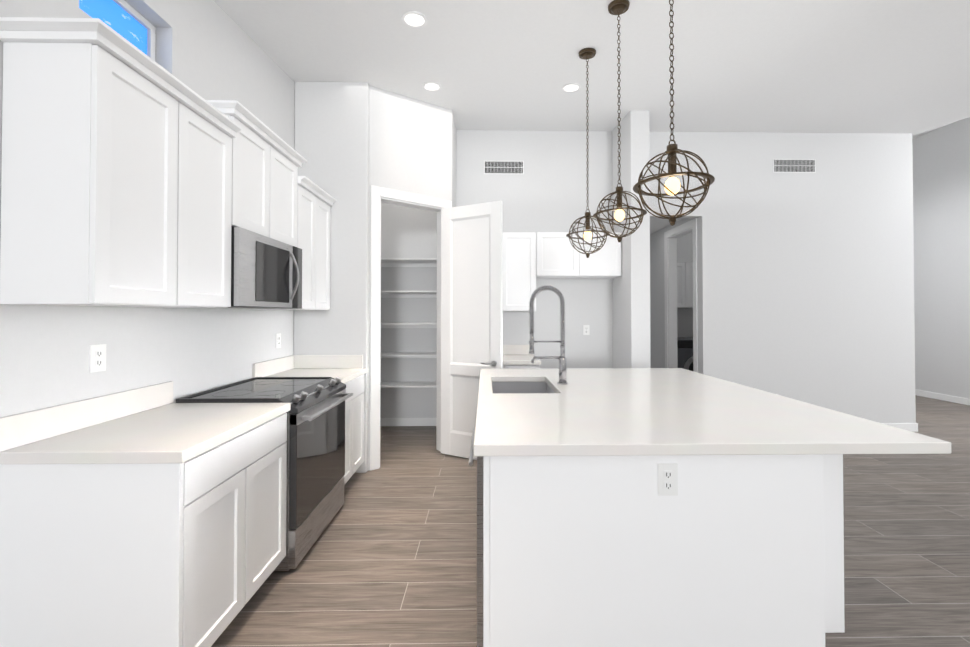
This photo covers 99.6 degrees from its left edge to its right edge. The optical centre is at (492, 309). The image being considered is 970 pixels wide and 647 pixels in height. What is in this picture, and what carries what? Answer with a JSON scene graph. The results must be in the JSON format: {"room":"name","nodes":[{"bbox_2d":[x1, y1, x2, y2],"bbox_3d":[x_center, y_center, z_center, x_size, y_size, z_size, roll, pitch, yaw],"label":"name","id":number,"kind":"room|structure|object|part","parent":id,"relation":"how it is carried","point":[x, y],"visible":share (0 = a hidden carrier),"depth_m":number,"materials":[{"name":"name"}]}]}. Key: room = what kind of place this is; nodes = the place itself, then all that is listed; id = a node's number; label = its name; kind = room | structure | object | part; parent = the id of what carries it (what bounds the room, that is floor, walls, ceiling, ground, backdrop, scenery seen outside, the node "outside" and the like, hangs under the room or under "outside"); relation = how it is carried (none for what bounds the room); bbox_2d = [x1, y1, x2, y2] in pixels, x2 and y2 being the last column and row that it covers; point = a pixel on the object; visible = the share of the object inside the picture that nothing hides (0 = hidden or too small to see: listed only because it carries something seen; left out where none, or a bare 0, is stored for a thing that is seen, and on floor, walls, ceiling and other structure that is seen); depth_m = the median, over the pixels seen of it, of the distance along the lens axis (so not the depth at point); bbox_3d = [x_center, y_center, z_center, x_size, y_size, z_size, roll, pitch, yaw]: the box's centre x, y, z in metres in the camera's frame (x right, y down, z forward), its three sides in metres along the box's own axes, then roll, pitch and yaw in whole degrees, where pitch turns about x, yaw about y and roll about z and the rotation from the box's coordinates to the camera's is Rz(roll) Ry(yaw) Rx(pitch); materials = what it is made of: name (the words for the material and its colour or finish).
{"room":"kitchen","nodes":[
{"label":"kitchen","id":0,"kind":"room"},
{"bbox_2d":[0,0,294,416],"bbox_3d":[-1.773,-0.835,0.850,0.160,4.460,9.000,0,-1,-1],"label":"wall","id":1,"kind":"structure","parent":0,"point":[209,49],"depth_m":2.19,"materials":[{"name":"paint"}]},
{"bbox_2d":[0,25,183,307],"bbox_3d":[-1.544,-0.486,1.612,0.320,0.939,0.383,0,-1,-1],"label":"upper cabinet","id":2,"kind":"object","parent":1,"relation":"attached to","point":[132,175],"depth_m":1.43,"materials":[{"name":"white wood"}]},
{"bbox_2d":[89,344,105,372],"bbox_3d":[-1.704,0.210,1.770,0.010,0.116,0.072,0,-1,-1],"label":"electrical outlet","id":3,"kind":"object","parent":1,"relation":"attached to","point":[97,358],"visible":1,"depth_m":1.76,"materials":[{"name":"white plastic"}]},
{"bbox_2d":[79,0,155,60],"bbox_3d":[-1.816,-1.378,1.941,0.040,0.266,0.496,0,-1,-1],"label":"clerestory window","id":4,"kind":"structure","parent":1,"relation":"in","point":[127,21],"depth_m":2.02,"materials":[{"name":"blue glass"}]},
{"bbox_2d":[184,93,235,307],"bbox_3d":[-1.550,-0.481,1.996,0.320,0.939,0.384,0,-1,-1],"label":"upper cabinet","id":5,"kind":"object","parent":1,"relation":"attached to","point":[209,142],"depth_m":2.01,"materials":[{"name":"white wood"}]},
{"bbox_2d":[204,105,275,237],"bbox_3d":[-1.556,-0.760,2.384,0.320,0.623,0.380,0,-1,-1],"label":"upper cabinet","id":6,"kind":"object","parent":1,"relation":"attached to","point":[253,146],"depth_m":2.38,"materials":[{"name":"white wood"}]},
{"bbox_2d":[227,226,301,308],"bbox_3d":[-1.514,-0.227,2.568,0.412,0.432,0.760,0,-1,-1],"label":"microwave","id":7,"kind":"object","parent":6,"relation":"attached to","point":[266,272],"visible":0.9,"depth_m":2.44,"materials":[{"name":"silver metal"}]},
{"bbox_2d":[276,333,280,347],"bbox_3d":[-1.729,0.253,3.309,0.010,0.116,0.072,0,-1,-1],"label":"electrical outlet","id":8,"kind":"object","parent":1,"relation":"attached to","point":[278,340],"visible":1,"depth_m":3.31,"materials":[{"name":"white plastic"}]},
{"bbox_2d":[272,141,299,247],"bbox_3d":[-1.563,-0.756,2.764,0.320,0.623,0.380,0,-1,-1],"label":"upper cabinet","id":9,"kind":"object","parent":1,"relation":"attached to","point":[285,178],"depth_m":2.78,"materials":[{"name":"white wood"}]},
{"bbox_2d":[263,177,319,309],"bbox_3d":[-1.569,-0.469,3.109,0.320,0.939,0.312,0,-1,-1],"label":"upper cabinet","id":10,"kind":"object","parent":1,"relation":"attached to","point":[309,197],"depth_m":3.18,"materials":[{"name":"white wood"}]},
{"bbox_2d":[320,193,331,309],"bbox_3d":[-1.574,-0.465,3.422,0.320,0.939,0.313,0,-1,-1],"label":"upper cabinet","id":11,"kind":"object","parent":1,"relation":"attached to","point":[325,209],"depth_m":3.47,"materials":[{"name":"white wood"}]},
{"bbox_2d":[293,82,369,472],"bbox_3d":[-1.419,-0.804,3.646,0.641,4.460,0.120,0,-1,-1],"label":"wall","id":12,"kind":"structure","parent":0,"point":[332,133],"depth_m":3.59,"materials":[{"name":"paint"}]},
{"bbox_2d":[380,202,435,417],"bbox_3d":[-1.098,-0.787,5.162,1.334,4.460,0.120,0,-1,-1],"label":"wall","id":13,"kind":"structure","parent":0,"point":[408,232],"depth_m":5.09,"materials":[{"name":"paint"}]},
{"bbox_2d":[380,418,435,425],"bbox_3d":[-1.161,1.393,5.068,1.202,0.100,0.012,0,-1,-1],"label":"baseboard","id":14,"kind":"structure","parent":13,"relation":"attached to","point":[383,421],"depth_m":5.06,"materials":[{"name":"white wood"}]},
{"bbox_2d":[368,86,451,470],"bbox_3d":[-0.794,-0.800,3.968,0.870,4.460,0.120,1,-1,-38],"label":"wall","id":15,"kind":"structure","parent":0,"point":[410,145],"depth_m":3.89,"materials":[{"name":"paint"}]},
{"bbox_2d":[370,185,451,470],"bbox_3d":[-0.789,0.162,3.950,0.850,2.535,0.136,1,-1,-38],"label":"door frame","id":16,"kind":"structure","parent":15,"relation":"attached to","point":[378,194],"depth_m":3.68,"materials":[{"name":"white wood"}]},
{"bbox_2d":[441,200,502,459],"bbox_3d":[-0.210,0.208,3.917,0.668,2.418,0.035,0,-1,28],"label":"door leaf","id":17,"kind":"structure","parent":15,"relation":"in","point":[471,288],"depth_m":3.92,"materials":[{"name":"white wood"}]},
{"bbox_2d":[481,361,496,365],"bbox_3d":[-0.014,0.498,3.809,0.137,0.053,0.141,0,-1,28],"label":"door handle","id":18,"kind":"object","parent":17,"relation":"attached to","point":[493,363],"depth_m":3.76,"materials":[{"name":"silver metal"}]},
{"bbox_2d":[436,112,455,416],"bbox_3d":[-0.487,-0.792,4.638,0.130,4.460,0.900,0,-1,-1],"label":"wall","id":19,"kind":"structure","parent":0,"point":[453,122],"depth_m":4.52,"materials":[{"name":"paint"}]},
{"bbox_2d":[211,395,969,646],"bbox_3d":[2.408,1.451,3.195,10.020,0.060,13.600,0,-1,-1],"label":"floor","id":20,"kind":"structure","parent":0,"point":[389,559],"depth_m":2.32,"materials":[{"name":"brown wood"}]},
{"bbox_2d":[0,413,286,646],"bbox_3d":[-1.397,0.970,1.790,0.620,0.872,0.767,0,-1,-1],"label":"base cabinet","id":21,"kind":"object","parent":20,"relation":"on","point":[190,553],"visible":0.79,"depth_m":1.41,"materials":[{"name":"white wood"}]},
{"bbox_2d":[0,355,366,463],"bbox_3d":[-1.399,0.463,2.485,0.638,0.157,2.170,0,-1,-1],"label":"countertop","id":22,"kind":"structure","parent":21,"relation":"on","point":[152,424],"depth_m":1.67,"materials":[{"name":"white stone"}]},
{"bbox_2d":[176,377,352,570],"bbox_3d":[-1.338,0.933,2.558,0.707,0.923,0.760,0,-1,-1],"label":"range","id":23,"kind":"object","parent":20,"relation":"on","point":[315,441],"visible":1,"depth_m":2.41,"materials":[{"name":"silver metal"}]},
{"bbox_2d":[344,374,363,484],"bbox_3d":[-1.421,0.986,3.252,0.620,0.872,0.625,0,-1,-1],"label":"base cabinet","id":24,"kind":"object","parent":20,"relation":"on","point":[354,432],"visible":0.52,"depth_m":3.30,"materials":[{"name":"white wood"}]},
{"bbox_2d":[503,365,539,368],"bbox_3d":[0.284,1.000,4.453,0.381,0.872,0.620,0,-1,-1],"label":"base cabinet","id":25,"kind":"object","parent":20,"relation":"on","point":[521,366],"visible":0.12,"depth_m":4.15,"materials":[{"name":"white wood"}]},
{"bbox_2d":[503,345,540,364],"bbox_3d":[0.283,0.485,4.451,0.397,0.157,0.635,0,-1,-1],"label":"countertop","id":26,"kind":"structure","parent":25,"relation":"on","point":[516,355],"depth_m":4.55,"materials":[{"name":"white stone"}]},
{"bbox_2d":[469,373,844,646],"bbox_3d":[0.706,0.977,2.512,1.628,0.872,2.019,0,-1,-1],"label":"kitchen island","id":27,"kind":"object","parent":20,"relation":"on","point":[649,507],"depth_m":1.51,"materials":[{"name":"white wood"}]},
{"bbox_2d":[658,463,677,495],"bbox_3d":[0.646,0.627,1.510,0.072,0.116,0.010,0,-1,-1],"label":"outlet","id":28,"kind":"object","parent":27,"relation":"attached to","point":[667,472],"depth_m":1.51,"materials":[{"name":"white plastic"}]},
{"bbox_2d":[473,369,950,456],"bbox_3d":[0.791,0.522,2.523,1.757,0.046,2.070,0,-1,-1],"label":"island countertop","id":29,"kind":"structure","parent":27,"relation":"on","point":[600,412],"depth_m":1.78,"materials":[{"name":"white stone"}]},
{"bbox_2d":[492,382,554,393],"bbox_3d":[0.200,0.652,2.767,0.494,0.214,0.744,0,-1,-1],"label":"sink","id":30,"kind":"object","parent":29,"relation":"in","point":[497,387],"depth_m":3.11,"materials":[{"name":"silver metal"}]},
{"bbox_2d":[529,285,568,384],"bbox_3d":[0.379,0.168,2.775,0.265,0.668,0.072,0,-1,-1],"label":"faucet","id":31,"kind":"object","parent":29,"relation":"on","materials":[{"name":"silver metal"}]},
{"bbox_2d":[677,337,692,370],"bbox_3d":[3.166,0.965,6.624,0.690,0.990,0.695,0,-1,-1],"label":"washer","id":32,"kind":"object","parent":20,"relation":"on","point":[685,352],"visible":0.06,"depth_m":6.31,"materials":[{"name":"grey metal"}]},
{"bbox_2d":[214,0,969,138],"bbox_3d":[2.408,-2.177,3.236,10.020,1.722,13.600,0,-1,-1],"label":"ceiling","id":33,"kind":"structure","parent":0,"point":[838,66],"depth_m":3.20,"materials":[{"name":"paint"}]},
{"bbox_2d":[401,11,426,27],"bbox_3d":[-0.518,-1.920,2.714,0.169,0.021,0.169,0,-1,-1],"label":"recessed light","id":34,"kind":"object","parent":33,"relation":"in","point":[414,19],"visible":1,"depth_m":2.70,"materials":[{"name":"white"}]},
{"bbox_2d":[422,82,440,90],"bbox_3d":[-0.544,-2.001,3.675,0.169,0.021,0.169,0,-1,-1],"label":"recessed light","id":35,"kind":"object","parent":33,"relation":"in","point":[432,86],"visible":1,"depth_m":3.66,"materials":[{"name":"white"}]},
{"bbox_2d":[562,83,580,91],"bbox_3d":[0.710,-2.001,3.696,0.169,0.021,0.169,0,-1,-1],"label":"recessed light","id":36,"kind":"object","parent":33,"relation":"in","point":[571,87],"visible":1,"depth_m":3.68,"materials":[{"name":"white plastic"}]},
{"bbox_2d":[566,48,609,257],"bbox_3d":[0.720,-1.174,3.104,0.321,1.570,0.321,0,-1,-1],"label":"pendant light","id":37,"kind":"object","parent":33,"relation":"hanging from","point":[587,53],"visible":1,"depth_m":3.09,"materials":[{"name":"brown metal"}]},
{"bbox_3d":[0.720,-0.564,3.097,0.256,0.256,0.256,0,-1,-1],"label":"glass","id":38,"kind":"part","parent":37,"relation":"part of","materials":[{"name":"clear glass"}]},
{"bbox_3d":[0.720,-0.559,3.097,0.062,0.078,0.062,0,-1,-1],"label":"bulb","id":39,"kind":"part","parent":37,"relation":"part of","materials":[{"name":"white glass"}]},
{"bbox_2d":[593,0,646,241],"bbox_3d":[0.792,-1.166,2.562,0.321,1.496,0.321,0,-1,-1],"label":"pendant light","id":40,"kind":"object","parent":33,"relation":"hanging from","point":[617,7],"visible":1,"depth_m":2.55,"materials":[{"name":"brown metal"}]},
{"bbox_3d":[0.792,-0.593,2.556,0.256,0.256,0.256,0,-1,-1],"label":"glass","id":41,"kind":"part","parent":40,"relation":"part of","materials":[{"name":"clear glass"}]},
{"bbox_3d":[0.792,-0.588,2.556,0.062,0.078,0.062,0,-1,-1],"label":"bulb","id":42,"kind":"part","parent":40,"relation":"part of","materials":[{"name":"white glass"}]},
{"bbox_2d":[633,0,714,225],"bbox_3d":[0.772,-1.104,1.766,0.321,1.487,0.321,0,-1,-1],"label":"pendant light","id":43,"kind":"object","parent":33,"relation":"hanging from","point":[672,185],"visible":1,"depth_m":1.75,"materials":[{"name":"brown metal"}]},
{"bbox_3d":[0.772,-0.530,1.760,0.062,0.078,0.062,0,-1,-1],"label":"bulb","id":44,"kind":"part","parent":43,"relation":"part of","materials":[{"name":"white glass"}]},
{"bbox_3d":[0.772,-0.535,1.760,0.256,0.256,0.256,0,-1,-1],"label":"glass","id":45,"kind":"part","parent":43,"relation":"part of","materials":[{"name":"clear glass"}]},
{"bbox_2d":[612,110,649,367],"bbox_3d":[1.503,-0.788,5.010,0.200,4.460,1.630,0,-1,-1],"label":"wall","id":46,"kind":"structure","parent":0,"point":[631,316],"depth_m":4.21,"materials":[{"name":"paint"}]},
{"bbox_2d":[650,218,682,233],"bbox_3d":[2.023,-1.220,5.779,0.861,0.100,1.676,0,-1,-1],"label":"ceiling","id":47,"kind":"structure","parent":0,"point":[656,224],"depth_m":5.58,"materials":[{"name":"paint"}]},
{"bbox_2d":[650,218,694,367],"bbox_3d":[2.514,-0.779,5.843,0.122,4.460,1.798,0,-1,-1],"label":"wall","id":48,"kind":"structure","parent":0,"point":[657,307],"depth_m":5.92,"materials":[{"name":"paint"}]},
{"bbox_2d":[664,218,697,372],"bbox_3d":[2.514,0.173,5.367,0.136,2.545,0.880,0,-1,-1],"label":"door frame","id":49,"kind":"structure","parent":48,"relation":"attached to","point":[670,260],"depth_m":5.71,"materials":[{"name":"white wood"}]},
{"bbox_2d":[677,263,688,306],"bbox_3d":[2.975,-0.397,6.854,0.355,0.740,0.340,0,-1,-1],"label":"upper cabinet","id":50,"kind":"object","parent":48,"relation":"attached to","point":[684,285],"depth_m":6.69,"materials":[{"name":"white wood"}]},
{"bbox_2d":[689,263,692,306],"bbox_3d":[3.330,-0.397,6.860,0.355,0.740,0.340,0,-1,-1],"label":"upper cabinet","id":51,"kind":"object","parent":48,"relation":"attached to","point":[690,264],"depth_m":6.70,"materials":[{"name":"white wood"}]},
{"bbox_2d":[456,130,915,422],"bbox_3d":[2.288,-0.790,4.878,5.424,4.460,0.120,0,-1,-1],"label":"wall","id":52,"kind":"structure","parent":0,"point":[805,286],"depth_m":4.83,"materials":[{"name":"paint"}]},
{"bbox_2d":[484,161,523,173],"bbox_3d":[0.132,-1.661,4.788,0.470,0.160,0.007,0,-1,-1],"label":"air vent","id":53,"kind":"object","parent":52,"relation":"in","point":[503,167],"visible":1,"depth_m":4.79,"materials":[{"name":"white metal"}]},
{"bbox_2d":[503,232,621,310],"bbox_3d":[0.747,-0.413,4.616,1.315,0.860,0.340,0,-1,-1],"label":"upper cabinet","id":54,"kind":"object","parent":52,"relation":"attached to","point":[529,258],"visible":0.77,"depth_m":4.46,"materials":[{"name":"white wood"}]},
{"bbox_2d":[583,325,589,334],"bbox_3d":[1.097,0.239,4.782,0.072,0.116,0.010,0,-1,-1],"label":"outlet","id":55,"kind":"object","parent":52,"relation":"attached to","point":[586,329],"visible":1,"depth_m":4.78,"materials":[{"name":"white plastic"}]},
{"bbox_2d":[773,159,815,172],"bbox_3d":[3.571,-1.700,4.846,0.510,0.165,0.007,0,-1,-1],"label":"air vent","id":56,"kind":"object","parent":52,"relation":"in","point":[794,165],"visible":1,"depth_m":4.84,"materials":[{"name":"white metal"}]},
{"bbox_2d":[882,423,917,431],"bbox_3d":[3.736,1.390,4.813,2.558,0.100,0.017,0,-1,-1],"label":"baseboard","id":57,"kind":"structure","parent":52,"relation":"attached to","point":[912,427],"depth_m":4.82,"materials":[{"name":"white wood"}]},
{"bbox_2d":[912,117,969,398],"bbox_3d":[7.357,-0.807,3.303,0.120,4.460,13.600,0,-1,-1],"label":"wall","id":58,"kind":"structure","parent":0,"point":[941,192],"depth_m":6.59,"materials":[{"name":"paint"}]},
{"bbox_2d":[915,389,969,404],"bbox_3d":[7.289,1.370,3.077,0.021,0.100,12.800,0,-1,-1],"label":"baseboard","id":59,"kind":"structure","parent":58,"relation":"attached to","point":[955,399],"depth_m":6.56,"materials":[{"name":"white wood"}]}
]}

